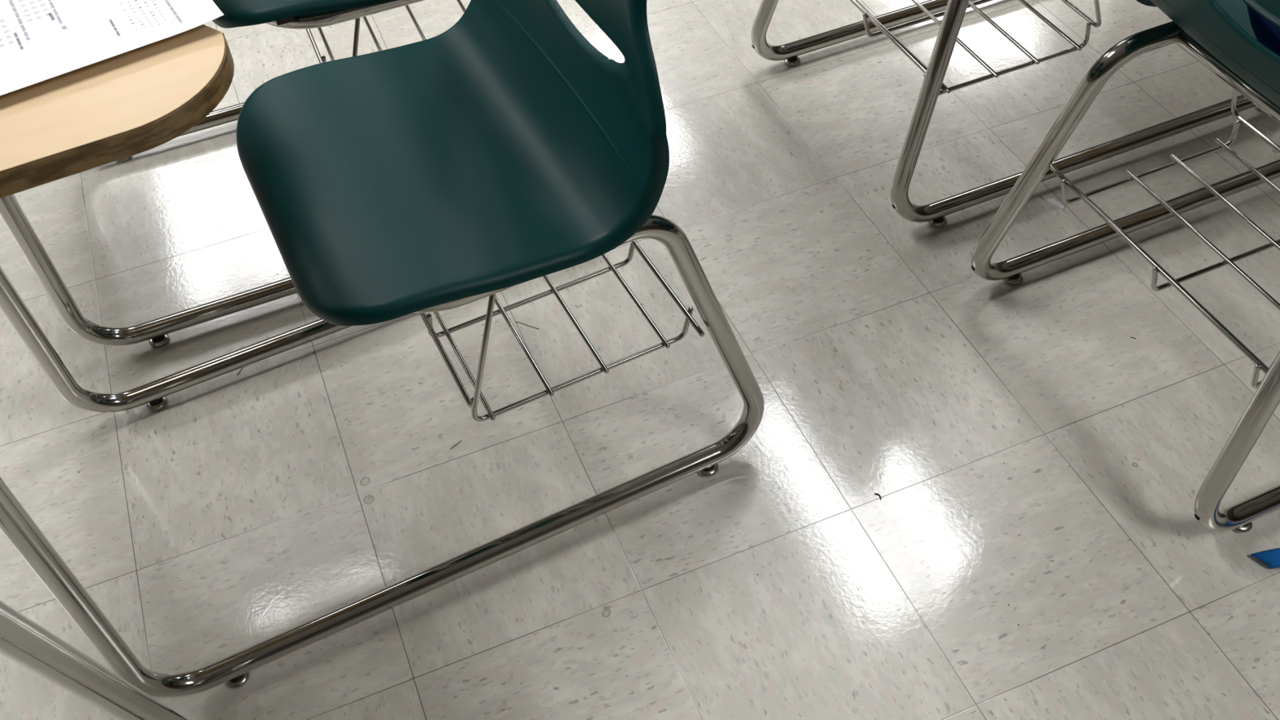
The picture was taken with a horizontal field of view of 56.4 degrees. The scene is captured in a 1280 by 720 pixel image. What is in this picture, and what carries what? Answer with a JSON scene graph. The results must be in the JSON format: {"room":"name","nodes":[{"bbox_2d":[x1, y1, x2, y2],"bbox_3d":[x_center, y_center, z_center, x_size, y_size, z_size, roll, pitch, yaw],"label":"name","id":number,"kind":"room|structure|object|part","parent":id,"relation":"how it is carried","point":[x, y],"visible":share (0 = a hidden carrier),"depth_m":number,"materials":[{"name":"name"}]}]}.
{"room":"classroom","nodes":[
{"label":"classroom","id":0,"kind":"room"},
{"bbox_2d":[0,0,1279,719],"bbox_3d":[0.495,-1.008,2.681,10.800,0.050,10.800,-19,50,-12],"label":"floor","id":1,"kind":"structure","parent":0,"point":[1033,546],"depth_m":1.71,"materials":[{"name":"tile"}]},
{"bbox_2d":[0,600,187,719],"bbox_3d":[-0.531,0.584,0.740,0.536,0.886,0.848,-19,50,-12],"label":"desk","id":2,"kind":"object","parent":1,"relation":"on","point":[24,642],"visible":1,"depth_m":0.88,"materials":[{"name":"silver metal"}]},
{"bbox_2d":[0,0,466,347],"bbox_3d":[-0.636,-0.592,1.778,0.975,0.886,0.570,-19,50,-12],"label":"desk","id":3,"kind":"object","parent":1,"relation":"on","point":[307,15],"visible":0.37,"depth_m":1.73,"materials":[{"name":"silver metal"}]},
{"bbox_3d":[-0.625,-0.641,1.911,0.867,0.722,0.274,-19,50,-12],"label":"frame","id":4,"kind":"part","parent":3,"relation":"part of","materials":[{"name":"silver metal"}]},
{"bbox_3d":[-0.493,-0.480,1.644,0.024,0.024,0.024,-19,50,-12],"label":"seat mount","id":5,"kind":"part","parent":3,"relation":"part of","materials":[{"name":"black rubber"}]},
{"bbox_2d":[305,0,466,63],"bbox_3d":[-0.383,-0.582,1.918,0.313,0.225,0.462,-19,50,-12],"label":"basket","id":6,"kind":"object","parent":3,"relation":"on","point":[356,15],"depth_m":1.69,"materials":[{"name":"silver metal"}]},
{"bbox_2d":[0,0,764,697],"bbox_3d":[-0.405,-0.171,1.392,0.975,0.886,0.570,-22,51,-15],"label":"desk","id":7,"kind":"object","parent":1,"relation":"on","point":[499,150],"visible":0.99,"depth_m":1.37,"materials":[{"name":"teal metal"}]},
{"bbox_2d":[0,0,223,95],"bbox_3d":[-0.548,-0.315,1.098,0.279,0.012,0.216,-26,52,-18],"label":"sheet","id":8,"kind":"object","parent":7,"relation":"on","point":[41,40],"visible":1,"depth_m":1.09,"materials":[{"name":"white paper"}]},
{"bbox_3d":[-0.403,-0.220,1.525,0.867,0.722,0.274,-22,51,-15],"label":"frame","id":9,"kind":"part","parent":7,"relation":"part of","materials":[{"name":"silver metal"}]},
{"bbox_3d":[-0.288,-0.050,1.368,0.867,0.722,0.274,-22,51,-15],"label":"frame","id":10,"kind":"part","parent":7,"relation":"part of","materials":[{"name":"silver metal"}]},
{"bbox_2d":[418,240,704,421],"bbox_3d":[-0.162,-0.180,1.549,0.338,0.225,0.461,-19,50,-12],"label":"basket","id":11,"kind":"object","parent":7,"relation":"on","point":[682,253],"depth_m":1.51,"materials":[{"name":"silver metal"}]},
{"bbox_2d":[751,0,1263,227],"bbox_3d":[0.735,-0.809,1.865,0.975,0.886,0.570,-20,50,-13],"label":"desk","id":12,"kind":"object","parent":1,"relation":"on","point":[935,213],"visible":0.91,"depth_m":1.95,"materials":[{"name":"silver metal"}]},
{"bbox_3d":[0.632,-0.845,1.996,0.867,0.722,0.274,-20,50,-13],"label":"frame","id":13,"kind":"part","parent":12,"relation":"part of","materials":[{"name":"silver metal"}]},
{"bbox_2d":[849,0,1101,95],"bbox_3d":[0.497,-0.650,1.911,0.318,0.225,0.462,-19,50,-12],"label":"basket","id":14,"kind":"object","parent":12,"relation":"on","point":[953,15],"depth_m":1.87,"materials":[{"name":"silver metal"}]},
{"bbox_3d":[0.733,-0.670,1.835,0.867,0.722,0.274,-20,50,-13],"label":"frame","id":15,"kind":"part","parent":12,"relation":"part of","materials":[{"name":"silver metal"}]},
{"bbox_2d":[1048,198,1064,208],"bbox_3d":[0.689,-0.259,1.976,0.012,0.002,0.031,-33,54,-22],"label":"paper scrap","id":16,"kind":"object","parent":1,"relation":"on","point":[1052,201],"visible":1,"depth_m":1.98,"materials":[{"name":"white paper"}]},
{"bbox_2d":[970,0,1279,533],"bbox_3d":[1.028,-0.368,1.457,0.975,0.886,0.570,-20,50,-13],"label":"desk","id":17,"kind":"object","parent":1,"relation":"on","point":[1219,34],"visible":0.98,"depth_m":1.52,"materials":[{"name":"silver metal"}]},
{"bbox_3d":[0.924,-0.404,1.588,0.867,0.722,0.274,-20,50,-13],"label":"frame","id":18,"kind":"part","parent":17,"relation":"part of","materials":[{"name":"silver metal"}]},
{"bbox_2d":[1049,88,1279,388],"bbox_3d":[0.790,-0.209,1.503,0.318,0.225,0.462,-19,50,-12],"label":"basket","id":19,"kind":"object","parent":17,"relation":"on","point":[1081,100],"depth_m":1.58,"materials":[{"name":"silver metal"}]},
{"bbox_3d":[1.026,-0.229,1.427,0.867,0.722,0.274,-20,50,-13],"label":"frame","id":20,"kind":"part","parent":17,"relation":"part of","materials":[{"name":"silver metal"}]},
{"bbox_2d":[1246,4,1279,56],"bbox_3d":[0.777,-0.445,1.236,0.163,0.378,0.308,-20,50,-13],"label":"backpack","id":21,"kind":"object","parent":17,"relation":"on","point":[1266,33],"visible":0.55,"depth_m":1.36,"materials":[{"name":"blue fabric"}]},
{"bbox_2d":[1250,547,1279,568],"bbox_3d":[0.955,0.230,1.487,0.360,0.057,0.040,0,49,4],"label":"strap","id":22,"kind":"object","parent":1,"relation":"on","point":[1271,557],"visible":1,"depth_m":1.51,"materials":[{"name":"blue fabric"}]}
]}

